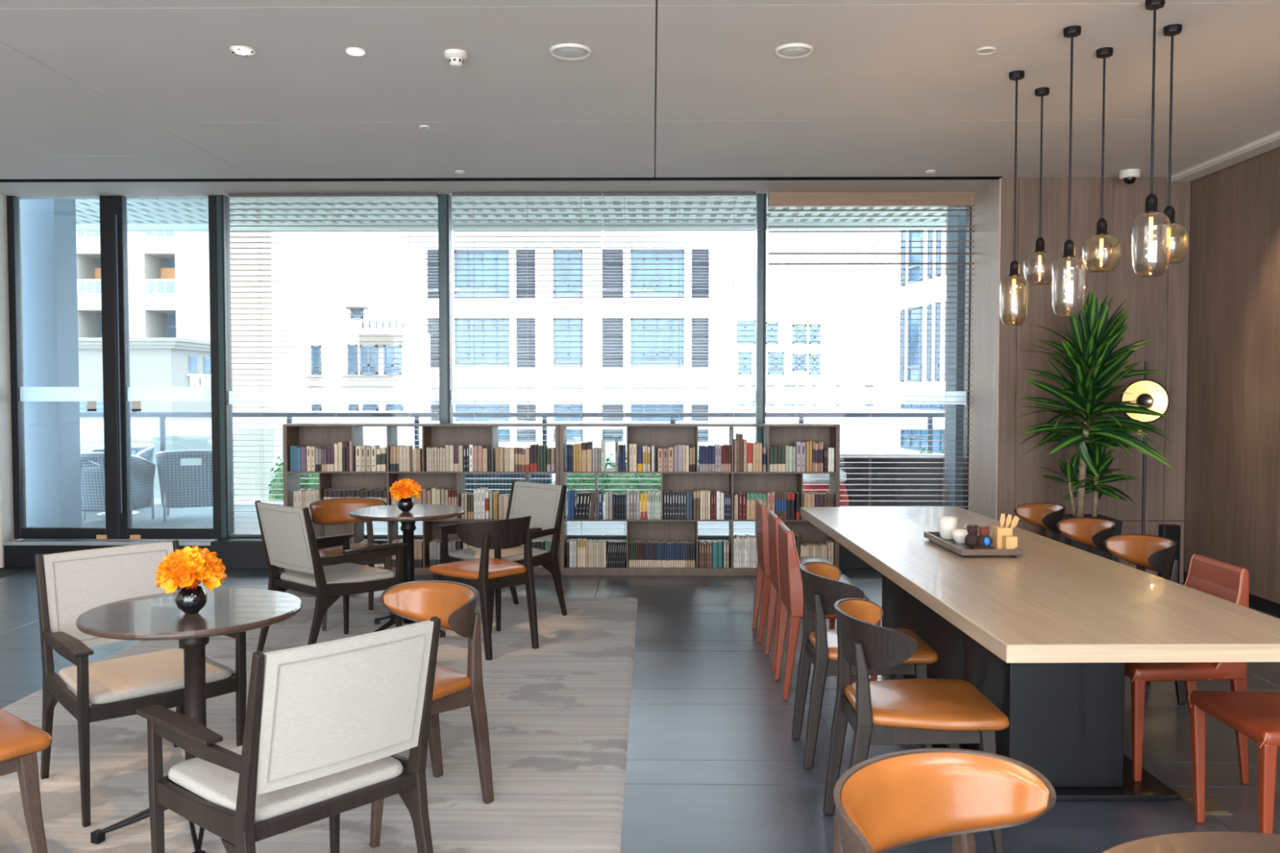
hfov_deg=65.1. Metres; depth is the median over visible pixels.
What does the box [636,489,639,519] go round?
book
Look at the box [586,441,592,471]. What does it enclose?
book
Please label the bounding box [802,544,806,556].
book
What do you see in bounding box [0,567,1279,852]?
floor
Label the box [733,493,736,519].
book
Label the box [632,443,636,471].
book
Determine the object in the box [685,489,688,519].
book
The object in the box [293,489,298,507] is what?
book
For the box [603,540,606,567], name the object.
book
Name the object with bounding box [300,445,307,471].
book
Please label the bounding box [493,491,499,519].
book
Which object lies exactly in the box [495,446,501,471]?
book
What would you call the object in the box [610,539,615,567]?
book
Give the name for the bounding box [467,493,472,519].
book
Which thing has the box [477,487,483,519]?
book
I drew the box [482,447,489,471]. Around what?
book
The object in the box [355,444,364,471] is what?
book
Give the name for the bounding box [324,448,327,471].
book
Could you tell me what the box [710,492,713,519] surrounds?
book
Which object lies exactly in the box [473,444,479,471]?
book
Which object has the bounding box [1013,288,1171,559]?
dracaena
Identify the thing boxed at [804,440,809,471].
book
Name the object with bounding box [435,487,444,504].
book
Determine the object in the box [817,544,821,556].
book
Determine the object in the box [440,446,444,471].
book
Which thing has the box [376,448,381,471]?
book
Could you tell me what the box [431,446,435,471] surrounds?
book
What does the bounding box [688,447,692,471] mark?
book
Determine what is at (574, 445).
book
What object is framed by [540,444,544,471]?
book
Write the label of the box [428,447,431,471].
book
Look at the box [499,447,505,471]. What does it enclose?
book
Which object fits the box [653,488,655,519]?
book
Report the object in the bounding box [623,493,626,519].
book
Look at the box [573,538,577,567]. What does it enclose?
book
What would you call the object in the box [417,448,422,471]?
book
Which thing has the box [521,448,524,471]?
book
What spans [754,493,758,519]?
book
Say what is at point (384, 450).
book
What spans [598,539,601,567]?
book
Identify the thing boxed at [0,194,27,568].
wall
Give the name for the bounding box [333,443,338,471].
book
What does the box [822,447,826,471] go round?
book
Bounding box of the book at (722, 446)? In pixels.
[720,445,723,471]
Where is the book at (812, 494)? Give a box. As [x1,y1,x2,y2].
[808,492,814,506]
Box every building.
[75,231,274,501]
[78,337,212,501]
[271,272,431,474]
[400,230,737,469]
[736,376,898,453]
[897,231,946,453]
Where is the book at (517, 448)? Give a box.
[515,447,519,471]
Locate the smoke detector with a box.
[444,48,466,66]
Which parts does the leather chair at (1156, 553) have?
leg, leg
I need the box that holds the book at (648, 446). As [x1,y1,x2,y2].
[648,445,649,471]
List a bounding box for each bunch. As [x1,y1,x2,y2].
[154,545,226,594]
[388,478,422,500]
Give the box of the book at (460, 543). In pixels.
[457,538,462,550]
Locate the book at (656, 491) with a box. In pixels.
[655,489,657,519]
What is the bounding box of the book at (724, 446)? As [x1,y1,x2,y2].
[722,444,725,471]
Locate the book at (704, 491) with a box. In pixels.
[702,488,705,519]
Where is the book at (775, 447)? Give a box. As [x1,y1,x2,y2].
[772,445,777,471]
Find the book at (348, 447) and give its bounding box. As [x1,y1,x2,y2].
[346,446,349,471]
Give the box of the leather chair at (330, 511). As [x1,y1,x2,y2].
[309,497,394,631]
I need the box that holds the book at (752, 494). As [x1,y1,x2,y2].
[749,491,754,519]
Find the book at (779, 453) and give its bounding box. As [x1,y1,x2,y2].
[776,444,781,471]
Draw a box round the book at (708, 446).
[707,444,711,471]
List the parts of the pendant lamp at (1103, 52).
lamp shade, rod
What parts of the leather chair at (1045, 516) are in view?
leg, leg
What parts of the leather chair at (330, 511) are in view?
leg, leg, seat, leg, leg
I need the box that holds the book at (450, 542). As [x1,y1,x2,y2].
[448,540,453,554]
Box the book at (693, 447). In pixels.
[692,446,695,471]
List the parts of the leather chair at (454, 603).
leg, leg, seat, leg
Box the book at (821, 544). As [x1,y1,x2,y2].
[819,542,824,556]
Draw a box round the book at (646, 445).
[645,444,647,471]
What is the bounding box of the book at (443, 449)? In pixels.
[442,448,445,471]
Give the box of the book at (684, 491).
[683,490,686,519]
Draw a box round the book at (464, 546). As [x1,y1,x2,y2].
[462,542,468,549]
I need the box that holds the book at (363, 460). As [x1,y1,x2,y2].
[360,444,369,471]
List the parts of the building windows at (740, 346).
pane, pane, pane, pane, pane, pane, pane, pane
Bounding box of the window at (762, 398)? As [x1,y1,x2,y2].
[755,193,971,535]
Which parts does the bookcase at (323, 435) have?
panel, panel, panel, panel, shelf, shelf, panel, panel, panel, panel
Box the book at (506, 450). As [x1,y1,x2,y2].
[503,447,511,471]
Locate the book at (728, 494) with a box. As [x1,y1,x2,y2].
[728,493,730,519]
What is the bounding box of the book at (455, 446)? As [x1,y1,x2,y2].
[453,444,461,471]
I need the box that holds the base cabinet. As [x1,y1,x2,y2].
[1158,524,1180,583]
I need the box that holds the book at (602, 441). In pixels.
[600,439,604,471]
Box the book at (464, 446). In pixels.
[463,445,466,471]
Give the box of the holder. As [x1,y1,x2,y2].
[991,525,1017,549]
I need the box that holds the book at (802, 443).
[800,441,805,471]
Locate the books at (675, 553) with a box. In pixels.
[316,488,795,568]
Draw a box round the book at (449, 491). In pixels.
[448,488,454,519]
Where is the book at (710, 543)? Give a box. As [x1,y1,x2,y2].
[708,541,711,567]
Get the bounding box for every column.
[20,199,81,527]
[943,206,965,507]
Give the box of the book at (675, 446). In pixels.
[673,444,677,471]
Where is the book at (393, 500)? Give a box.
[391,496,396,505]
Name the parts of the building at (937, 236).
pane, pane, pane, pane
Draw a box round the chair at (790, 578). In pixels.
[774,521,880,700]
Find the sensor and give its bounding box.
[419,124,429,128]
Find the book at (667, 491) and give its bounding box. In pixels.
[666,490,669,519]
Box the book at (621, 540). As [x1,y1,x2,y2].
[617,539,622,567]
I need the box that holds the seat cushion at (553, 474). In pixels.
[551,473,555,483]
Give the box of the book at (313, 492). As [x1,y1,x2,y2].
[311,488,317,519]
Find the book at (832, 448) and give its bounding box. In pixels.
[831,447,834,471]
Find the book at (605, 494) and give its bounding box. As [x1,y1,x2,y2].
[604,492,606,519]
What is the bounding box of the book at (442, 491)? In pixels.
[440,487,448,504]
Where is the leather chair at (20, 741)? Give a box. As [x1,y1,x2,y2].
[0,709,52,852]
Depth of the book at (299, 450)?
8.18 m
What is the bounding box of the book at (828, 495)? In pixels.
[825,491,831,506]
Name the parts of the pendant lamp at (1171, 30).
lamp shade, rod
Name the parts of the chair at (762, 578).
leg, backrest, leg, seat, leg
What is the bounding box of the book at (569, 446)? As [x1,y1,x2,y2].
[568,444,571,471]
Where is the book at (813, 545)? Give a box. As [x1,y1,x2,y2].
[811,543,815,556]
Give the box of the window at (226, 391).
[216,195,439,538]
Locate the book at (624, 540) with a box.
[620,539,625,567]
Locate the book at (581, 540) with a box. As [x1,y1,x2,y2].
[580,538,583,567]
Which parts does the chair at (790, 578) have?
leg, backrest, leg, seat, leg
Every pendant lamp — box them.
[1000,70,1028,325]
[1023,87,1055,284]
[1052,25,1085,317]
[1082,46,1120,272]
[1131,0,1170,277]
[1148,23,1188,264]
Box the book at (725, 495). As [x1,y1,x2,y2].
[724,493,726,519]
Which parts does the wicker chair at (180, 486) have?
leg, leg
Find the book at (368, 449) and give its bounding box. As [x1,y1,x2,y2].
[365,445,371,471]
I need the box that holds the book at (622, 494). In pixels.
[621,493,623,519]
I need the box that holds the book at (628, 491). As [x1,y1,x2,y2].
[626,489,630,519]
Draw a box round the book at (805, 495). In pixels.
[803,492,807,519]
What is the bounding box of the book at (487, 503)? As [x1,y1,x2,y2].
[485,489,491,519]
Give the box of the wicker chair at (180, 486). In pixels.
[155,449,213,520]
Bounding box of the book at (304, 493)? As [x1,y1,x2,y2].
[302,489,307,508]
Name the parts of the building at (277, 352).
pane, pane, pane, pane, pane, roof railing, pane, pane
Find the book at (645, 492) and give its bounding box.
[644,491,647,519]
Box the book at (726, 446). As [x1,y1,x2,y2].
[725,444,728,471]
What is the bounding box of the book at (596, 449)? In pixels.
[595,447,598,471]
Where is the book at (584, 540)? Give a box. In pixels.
[582,538,586,567]
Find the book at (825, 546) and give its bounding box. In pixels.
[822,543,827,559]
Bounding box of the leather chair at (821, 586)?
[791,561,937,768]
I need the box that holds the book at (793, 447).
[792,446,795,471]
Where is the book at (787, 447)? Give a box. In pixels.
[784,444,789,471]
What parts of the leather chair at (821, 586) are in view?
leg, leg, seat, leg, leg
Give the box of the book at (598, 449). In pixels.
[597,448,600,471]
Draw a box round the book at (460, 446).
[458,444,465,471]
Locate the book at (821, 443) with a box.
[819,441,822,471]
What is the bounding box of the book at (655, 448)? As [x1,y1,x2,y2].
[655,448,657,471]
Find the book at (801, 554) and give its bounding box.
[799,543,803,556]
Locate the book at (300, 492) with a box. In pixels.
[297,488,307,507]
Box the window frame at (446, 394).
[438,194,756,538]
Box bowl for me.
[951,528,968,543]
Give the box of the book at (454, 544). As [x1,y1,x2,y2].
[451,539,457,551]
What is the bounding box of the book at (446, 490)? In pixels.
[444,488,451,519]
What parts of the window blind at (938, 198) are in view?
ladder cord, ladder cord, ladder cord, pull cord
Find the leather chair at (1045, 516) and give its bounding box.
[1014,502,1066,544]
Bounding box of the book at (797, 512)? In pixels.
[794,492,799,519]
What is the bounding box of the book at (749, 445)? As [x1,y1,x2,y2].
[746,442,752,471]
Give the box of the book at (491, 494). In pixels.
[488,491,494,519]
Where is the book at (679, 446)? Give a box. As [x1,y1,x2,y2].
[677,444,682,471]
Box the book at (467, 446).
[466,444,469,471]
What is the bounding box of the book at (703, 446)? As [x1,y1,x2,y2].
[702,445,705,471]
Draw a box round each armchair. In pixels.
[34,539,246,826]
[135,616,440,852]
[254,500,408,652]
[436,480,567,631]
[803,469,848,506]
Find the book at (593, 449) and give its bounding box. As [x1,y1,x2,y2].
[592,448,595,471]
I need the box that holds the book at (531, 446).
[529,444,533,471]
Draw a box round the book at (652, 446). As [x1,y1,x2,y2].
[651,444,654,471]
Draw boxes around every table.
[75,588,302,852]
[83,444,150,516]
[88,442,155,463]
[349,504,465,637]
[800,506,1279,800]
[1102,831,1279,852]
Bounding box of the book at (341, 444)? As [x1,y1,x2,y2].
[337,441,347,471]
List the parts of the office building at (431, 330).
louvre panel, louvre panel, louvre panel, pane, pane, pane, louvre panel, louvre panel, louvre panel, pane, pane, pane, louvre panel, louvre panel, louvre panel, pane, pane, pane, louvre panel, louvre panel, louvre panel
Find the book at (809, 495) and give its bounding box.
[807,493,811,506]
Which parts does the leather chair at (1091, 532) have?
leg, leg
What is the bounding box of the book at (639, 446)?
[637,444,642,471]
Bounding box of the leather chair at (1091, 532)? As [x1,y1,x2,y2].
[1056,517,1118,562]
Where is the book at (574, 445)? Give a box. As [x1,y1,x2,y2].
[573,444,576,471]
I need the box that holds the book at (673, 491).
[671,490,675,519]
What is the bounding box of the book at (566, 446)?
[565,444,568,471]
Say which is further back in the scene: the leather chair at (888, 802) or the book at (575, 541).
the book at (575, 541)
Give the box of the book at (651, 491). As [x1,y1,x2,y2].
[650,489,653,519]
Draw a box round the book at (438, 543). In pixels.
[436,540,441,564]
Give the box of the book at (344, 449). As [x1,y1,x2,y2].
[342,446,346,471]
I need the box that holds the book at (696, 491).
[695,489,699,519]
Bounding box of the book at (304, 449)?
[302,447,306,471]
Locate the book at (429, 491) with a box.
[426,488,431,504]
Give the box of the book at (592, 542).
[591,539,594,567]
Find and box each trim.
[0,176,1002,182]
[0,179,993,199]
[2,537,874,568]
[1167,130,1279,182]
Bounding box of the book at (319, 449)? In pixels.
[318,447,325,471]
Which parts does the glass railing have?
post, post, post, handrail, post, post, post, post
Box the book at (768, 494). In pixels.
[765,491,770,511]
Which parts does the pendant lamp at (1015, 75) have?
lamp shade, rod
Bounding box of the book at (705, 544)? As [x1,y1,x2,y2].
[703,542,706,568]
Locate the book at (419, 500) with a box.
[416,490,422,504]
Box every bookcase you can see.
[282,423,561,575]
[560,423,839,575]
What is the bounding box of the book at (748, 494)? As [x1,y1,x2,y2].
[745,492,750,519]
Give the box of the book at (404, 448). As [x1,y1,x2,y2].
[402,445,407,471]
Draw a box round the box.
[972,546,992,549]
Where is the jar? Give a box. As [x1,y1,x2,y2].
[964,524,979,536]
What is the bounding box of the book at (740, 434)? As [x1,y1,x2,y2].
[738,433,742,471]
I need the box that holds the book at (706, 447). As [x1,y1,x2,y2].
[705,446,708,471]
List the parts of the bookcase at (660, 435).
panel, panel, panel, shelf, panel, shelf, panel, panel, panel, panel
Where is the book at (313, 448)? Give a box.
[311,445,319,471]
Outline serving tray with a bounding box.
[924,531,1022,557]
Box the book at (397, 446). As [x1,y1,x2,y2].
[395,444,402,471]
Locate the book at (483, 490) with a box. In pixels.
[480,487,487,519]
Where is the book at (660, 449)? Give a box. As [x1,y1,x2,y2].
[657,447,662,471]
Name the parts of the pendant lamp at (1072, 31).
lamp shade, rod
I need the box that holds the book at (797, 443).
[794,440,800,471]
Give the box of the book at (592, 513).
[589,490,595,519]
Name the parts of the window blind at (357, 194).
ladder cord, rail, ladder cord, ladder cord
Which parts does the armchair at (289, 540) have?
leg, backrest, rail, leg, arm rail, armrest, seat, leg, arm rail, rail, armrest, leg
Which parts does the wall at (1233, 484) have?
wall panel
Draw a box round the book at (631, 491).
[630,489,633,519]
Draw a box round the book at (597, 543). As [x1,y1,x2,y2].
[595,540,599,567]
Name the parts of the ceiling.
panel, panel, panel, panel, panel, panel, panel, panel, panel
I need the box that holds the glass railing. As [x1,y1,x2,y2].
[80,412,945,503]
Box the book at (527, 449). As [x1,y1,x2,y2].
[524,447,529,471]
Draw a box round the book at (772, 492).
[769,490,774,512]
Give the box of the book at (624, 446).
[622,444,626,471]
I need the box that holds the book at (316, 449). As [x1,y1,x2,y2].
[315,447,322,471]
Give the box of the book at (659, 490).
[657,488,660,519]
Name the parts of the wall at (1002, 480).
wall panel, wall panel, wall panel, wall panel, wall panel, wall panel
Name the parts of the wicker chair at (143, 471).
leg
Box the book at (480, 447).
[477,444,484,471]
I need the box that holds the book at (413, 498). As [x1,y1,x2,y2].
[411,494,416,504]
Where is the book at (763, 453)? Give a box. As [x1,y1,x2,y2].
[761,447,765,471]
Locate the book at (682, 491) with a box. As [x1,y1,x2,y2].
[680,490,683,519]
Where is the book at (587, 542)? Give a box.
[586,539,589,567]
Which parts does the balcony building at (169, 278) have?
balcony rail, balcony rail, balcony rail, balcony rail, pane, pane, pane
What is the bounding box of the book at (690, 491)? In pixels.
[688,490,692,519]
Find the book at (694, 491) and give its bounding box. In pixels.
[693,489,696,519]
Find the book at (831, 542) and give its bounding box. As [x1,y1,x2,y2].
[828,540,833,564]
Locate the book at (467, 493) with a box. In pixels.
[464,492,469,519]
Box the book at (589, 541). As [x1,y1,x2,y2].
[588,539,591,567]
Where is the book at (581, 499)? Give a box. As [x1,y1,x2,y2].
[577,491,584,519]
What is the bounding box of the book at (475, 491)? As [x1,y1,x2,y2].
[473,488,478,519]
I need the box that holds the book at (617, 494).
[615,493,618,519]
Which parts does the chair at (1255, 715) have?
leg, seat, leg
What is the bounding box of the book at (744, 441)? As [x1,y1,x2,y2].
[742,439,746,471]
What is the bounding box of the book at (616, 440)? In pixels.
[614,438,618,471]
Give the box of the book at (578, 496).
[574,491,581,519]
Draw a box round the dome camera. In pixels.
[1119,168,1140,184]
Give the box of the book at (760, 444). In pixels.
[758,442,762,471]
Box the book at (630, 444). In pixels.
[629,443,633,471]
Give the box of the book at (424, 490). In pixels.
[422,487,430,504]
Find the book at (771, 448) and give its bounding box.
[768,446,773,471]
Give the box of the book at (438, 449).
[437,447,439,471]
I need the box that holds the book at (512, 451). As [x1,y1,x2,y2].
[509,447,515,471]
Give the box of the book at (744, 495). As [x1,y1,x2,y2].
[742,493,746,519]
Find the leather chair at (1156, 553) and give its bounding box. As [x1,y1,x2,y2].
[1103,533,1186,704]
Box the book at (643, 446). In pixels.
[642,445,644,471]
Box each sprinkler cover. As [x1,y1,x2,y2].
[455,170,464,173]
[925,169,935,173]
[976,46,995,54]
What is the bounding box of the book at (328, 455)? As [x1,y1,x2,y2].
[326,446,331,471]
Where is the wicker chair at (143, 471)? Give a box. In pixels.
[80,451,155,519]
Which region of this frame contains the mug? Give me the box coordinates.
[937,516,957,539]
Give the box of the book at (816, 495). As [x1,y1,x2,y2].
[813,492,819,506]
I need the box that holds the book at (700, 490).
[699,488,702,519]
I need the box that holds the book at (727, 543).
[725,540,728,567]
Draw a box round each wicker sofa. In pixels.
[465,473,555,494]
[840,453,944,506]
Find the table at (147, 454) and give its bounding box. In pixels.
[88,442,155,463]
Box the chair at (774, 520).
[764,510,857,671]
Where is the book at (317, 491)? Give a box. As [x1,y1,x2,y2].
[315,488,319,501]
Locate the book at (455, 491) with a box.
[453,488,457,519]
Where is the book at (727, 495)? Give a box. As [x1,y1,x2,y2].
[725,493,728,519]
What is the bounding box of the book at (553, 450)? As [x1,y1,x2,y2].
[551,447,555,471]
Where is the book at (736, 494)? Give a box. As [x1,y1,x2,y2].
[734,493,737,519]
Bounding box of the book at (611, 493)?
[608,491,613,519]
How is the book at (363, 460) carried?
on the bookcase at (323, 435)
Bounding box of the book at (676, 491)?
[675,490,677,519]
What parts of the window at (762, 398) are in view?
frame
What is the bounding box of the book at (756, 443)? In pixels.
[754,442,759,471]
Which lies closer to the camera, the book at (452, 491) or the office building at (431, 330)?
the book at (452, 491)
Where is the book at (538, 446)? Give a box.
[537,445,540,471]
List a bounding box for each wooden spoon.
[1000,513,1004,528]
[1005,514,1012,528]
[1010,515,1017,528]
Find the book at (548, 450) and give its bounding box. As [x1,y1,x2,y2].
[546,447,551,471]
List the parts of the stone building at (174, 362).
pane, pane, cornice, cornice, cornice, pane, pane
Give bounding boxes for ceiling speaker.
[550,43,591,59]
[775,43,813,57]
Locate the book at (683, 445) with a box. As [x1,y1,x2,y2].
[681,444,685,471]
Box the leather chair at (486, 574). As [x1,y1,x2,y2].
[429,515,538,660]
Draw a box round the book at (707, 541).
[706,540,709,568]
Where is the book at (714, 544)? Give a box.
[711,540,717,568]
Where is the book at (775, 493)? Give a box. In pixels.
[774,492,777,515]
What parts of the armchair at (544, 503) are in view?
leg, arm rail, rail, armrest, leg, seat, leg, rail, backrest, armrest, arm rail, leg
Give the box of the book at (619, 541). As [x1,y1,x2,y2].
[615,539,620,567]
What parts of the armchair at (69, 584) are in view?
leg, arm rail, rail, armrest, leg, backrest, seat, rail, leg, rail, arm rail, leg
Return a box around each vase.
[174,585,208,613]
[397,497,413,511]
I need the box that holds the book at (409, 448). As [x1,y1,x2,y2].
[406,445,413,471]
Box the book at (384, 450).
[381,447,386,471]
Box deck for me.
[81,501,755,534]
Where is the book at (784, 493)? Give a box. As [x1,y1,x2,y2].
[782,491,786,519]
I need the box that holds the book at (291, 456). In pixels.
[289,445,294,471]
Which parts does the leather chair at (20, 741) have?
seat, leg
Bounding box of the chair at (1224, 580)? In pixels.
[1124,554,1248,784]
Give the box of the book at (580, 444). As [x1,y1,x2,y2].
[578,443,582,471]
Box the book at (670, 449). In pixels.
[667,446,673,471]
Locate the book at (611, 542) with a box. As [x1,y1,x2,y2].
[608,539,613,567]
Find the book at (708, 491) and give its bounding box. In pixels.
[706,488,710,519]
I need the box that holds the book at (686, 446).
[685,444,688,471]
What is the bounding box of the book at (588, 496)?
[585,491,591,519]
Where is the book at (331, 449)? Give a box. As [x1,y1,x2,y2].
[329,446,334,471]
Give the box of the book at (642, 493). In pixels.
[640,492,643,519]
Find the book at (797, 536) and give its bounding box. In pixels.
[794,533,799,556]
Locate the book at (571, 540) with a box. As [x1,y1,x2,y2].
[569,538,573,567]
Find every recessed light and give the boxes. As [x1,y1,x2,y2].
[229,45,255,55]
[346,47,365,55]
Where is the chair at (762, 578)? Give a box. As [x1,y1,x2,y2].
[752,498,835,643]
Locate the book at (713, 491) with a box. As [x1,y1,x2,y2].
[712,490,715,519]
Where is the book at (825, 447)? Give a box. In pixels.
[825,447,827,471]
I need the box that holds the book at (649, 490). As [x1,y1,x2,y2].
[648,488,650,519]
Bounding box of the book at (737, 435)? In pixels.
[735,433,739,471]
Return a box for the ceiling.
[0,0,1279,178]
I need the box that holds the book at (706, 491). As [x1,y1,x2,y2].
[704,488,707,519]
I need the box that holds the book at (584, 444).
[582,442,586,471]
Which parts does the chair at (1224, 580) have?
leg, seat, leg, backrest, leg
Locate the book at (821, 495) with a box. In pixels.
[818,493,823,506]
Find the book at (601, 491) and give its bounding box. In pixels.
[598,488,603,519]
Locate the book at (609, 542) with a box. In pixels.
[605,539,611,567]
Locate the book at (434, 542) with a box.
[432,538,439,564]
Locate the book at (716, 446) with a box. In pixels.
[714,444,717,471]
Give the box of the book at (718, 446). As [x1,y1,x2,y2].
[717,444,720,471]
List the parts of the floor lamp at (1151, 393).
knob, dish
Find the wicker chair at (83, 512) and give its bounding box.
[82,511,85,519]
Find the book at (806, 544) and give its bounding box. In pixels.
[804,542,808,556]
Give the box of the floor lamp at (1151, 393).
[1120,361,1169,534]
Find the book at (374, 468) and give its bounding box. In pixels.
[371,444,380,471]
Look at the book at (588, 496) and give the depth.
8.16 m
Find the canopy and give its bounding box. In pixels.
[75,197,946,231]
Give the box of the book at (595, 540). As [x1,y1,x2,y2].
[593,539,596,567]
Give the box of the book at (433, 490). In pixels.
[431,486,439,504]
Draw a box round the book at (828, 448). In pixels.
[827,447,831,471]
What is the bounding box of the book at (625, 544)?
[622,539,626,567]
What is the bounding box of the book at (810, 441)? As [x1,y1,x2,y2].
[806,440,812,471]
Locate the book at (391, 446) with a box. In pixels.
[390,444,396,471]
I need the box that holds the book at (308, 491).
[306,488,315,516]
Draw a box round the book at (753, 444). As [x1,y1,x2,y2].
[752,443,755,471]
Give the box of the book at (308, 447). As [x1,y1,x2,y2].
[306,445,315,471]
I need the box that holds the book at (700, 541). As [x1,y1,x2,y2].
[697,540,701,567]
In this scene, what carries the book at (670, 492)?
on the bookcase at (660, 435)
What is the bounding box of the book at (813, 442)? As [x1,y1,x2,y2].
[812,440,815,471]
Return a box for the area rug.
[0,596,638,852]
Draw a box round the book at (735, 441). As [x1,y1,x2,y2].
[733,439,737,471]
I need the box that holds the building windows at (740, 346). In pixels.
[736,309,821,376]
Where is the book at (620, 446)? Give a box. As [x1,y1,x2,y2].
[618,444,622,471]
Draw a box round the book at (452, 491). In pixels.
[451,488,457,519]
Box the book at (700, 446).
[698,445,702,471]
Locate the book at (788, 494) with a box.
[786,492,791,519]
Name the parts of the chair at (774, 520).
leg, backrest, leg, seat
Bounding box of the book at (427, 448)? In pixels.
[426,446,431,471]
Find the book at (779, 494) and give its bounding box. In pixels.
[776,491,781,517]
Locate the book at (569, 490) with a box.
[567,488,571,519]
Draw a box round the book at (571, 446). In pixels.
[570,444,573,471]
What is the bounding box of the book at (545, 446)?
[542,444,547,471]
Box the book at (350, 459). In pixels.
[349,440,351,471]
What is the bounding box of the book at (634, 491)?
[633,489,636,519]
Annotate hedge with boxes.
[267,457,319,501]
[566,453,698,502]
[920,447,944,453]
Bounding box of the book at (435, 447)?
[434,446,439,471]
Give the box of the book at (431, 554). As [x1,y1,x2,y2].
[429,540,433,566]
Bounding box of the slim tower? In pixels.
[271,231,305,457]
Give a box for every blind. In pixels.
[94,267,101,281]
[160,267,175,281]
[227,192,439,537]
[452,192,602,537]
[603,191,755,537]
[767,191,975,507]
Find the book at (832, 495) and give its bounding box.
[831,493,834,506]
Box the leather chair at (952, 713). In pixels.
[822,598,1008,852]
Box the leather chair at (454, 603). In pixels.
[369,580,493,848]
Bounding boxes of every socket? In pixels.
[1008,260,1020,276]
[1034,237,1045,253]
[1062,240,1075,258]
[1094,217,1108,236]
[1143,193,1159,214]
[1161,205,1176,225]
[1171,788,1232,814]
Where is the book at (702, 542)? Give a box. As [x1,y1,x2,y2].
[701,541,704,567]
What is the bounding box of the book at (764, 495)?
[762,493,766,506]
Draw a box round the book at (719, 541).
[716,539,722,567]
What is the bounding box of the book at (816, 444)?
[815,442,817,471]
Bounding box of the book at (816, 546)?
[813,543,818,556]
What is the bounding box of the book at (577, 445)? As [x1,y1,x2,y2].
[576,444,578,471]
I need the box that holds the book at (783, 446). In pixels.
[780,444,785,471]
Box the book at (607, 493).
[606,491,608,519]
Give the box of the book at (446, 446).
[444,444,452,471]
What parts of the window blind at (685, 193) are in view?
ladder cord, rail, ladder cord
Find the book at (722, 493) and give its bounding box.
[720,491,724,519]
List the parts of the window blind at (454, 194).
ladder cord, ladder cord, ladder cord, rail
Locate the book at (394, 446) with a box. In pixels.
[392,444,399,471]
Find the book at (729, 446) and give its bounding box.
[728,444,730,471]
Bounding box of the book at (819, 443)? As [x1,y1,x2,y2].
[815,441,820,471]
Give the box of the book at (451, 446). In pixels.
[448,444,456,471]
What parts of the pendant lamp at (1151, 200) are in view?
lamp shade, rod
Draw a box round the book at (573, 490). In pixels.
[570,488,575,519]
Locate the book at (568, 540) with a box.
[566,539,569,567]
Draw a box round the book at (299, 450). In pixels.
[297,447,301,471]
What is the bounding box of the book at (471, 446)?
[469,444,475,471]
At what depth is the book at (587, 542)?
8.18 m
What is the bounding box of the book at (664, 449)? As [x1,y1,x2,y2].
[662,447,667,471]
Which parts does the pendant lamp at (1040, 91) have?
lamp shade, rod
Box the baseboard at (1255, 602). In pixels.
[1184,571,1279,617]
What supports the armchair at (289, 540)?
on the area rug
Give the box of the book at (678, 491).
[677,490,680,519]
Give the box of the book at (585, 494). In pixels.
[581,491,588,519]
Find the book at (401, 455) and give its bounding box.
[399,445,405,471]
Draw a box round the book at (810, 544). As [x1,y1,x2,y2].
[807,542,812,556]
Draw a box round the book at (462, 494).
[461,492,466,519]
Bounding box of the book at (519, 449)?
[518,447,523,471]
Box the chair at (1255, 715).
[1188,690,1279,834]
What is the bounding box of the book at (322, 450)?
[321,448,326,471]
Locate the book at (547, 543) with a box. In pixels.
[545,540,550,551]
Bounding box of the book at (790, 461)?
[788,445,792,471]
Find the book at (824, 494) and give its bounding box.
[822,493,826,506]
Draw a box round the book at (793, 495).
[789,492,795,519]
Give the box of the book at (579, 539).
[577,537,581,567]
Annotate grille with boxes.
[554,46,586,57]
[779,46,808,56]
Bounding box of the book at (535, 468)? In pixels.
[533,444,538,471]
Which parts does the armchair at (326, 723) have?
leg, rail, armrest, rail, arm rail, leg, seat, leg, rail, backrest, rail, leg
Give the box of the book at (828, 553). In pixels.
[825,541,831,562]
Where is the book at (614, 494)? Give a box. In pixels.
[613,493,616,519]
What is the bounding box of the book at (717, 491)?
[715,489,719,519]
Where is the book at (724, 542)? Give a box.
[722,539,726,567]
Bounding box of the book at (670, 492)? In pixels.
[669,491,671,519]
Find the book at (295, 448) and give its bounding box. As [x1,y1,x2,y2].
[293,445,302,471]
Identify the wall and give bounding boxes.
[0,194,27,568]
[968,177,1191,582]
[1183,146,1279,604]
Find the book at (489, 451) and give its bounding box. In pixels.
[487,448,491,471]
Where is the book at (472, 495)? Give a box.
[470,493,473,519]
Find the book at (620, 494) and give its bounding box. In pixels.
[618,493,621,519]
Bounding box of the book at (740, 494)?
[737,492,742,519]
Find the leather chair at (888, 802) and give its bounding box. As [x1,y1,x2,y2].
[832,748,1056,852]
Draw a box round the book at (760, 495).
[756,492,762,502]
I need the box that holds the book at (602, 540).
[600,539,604,567]
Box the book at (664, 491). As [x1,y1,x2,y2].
[663,490,666,519]
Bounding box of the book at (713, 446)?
[711,445,715,471]
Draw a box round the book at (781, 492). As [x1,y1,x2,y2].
[779,491,783,519]
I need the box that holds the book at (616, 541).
[613,539,617,567]
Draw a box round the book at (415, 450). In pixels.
[413,448,417,471]

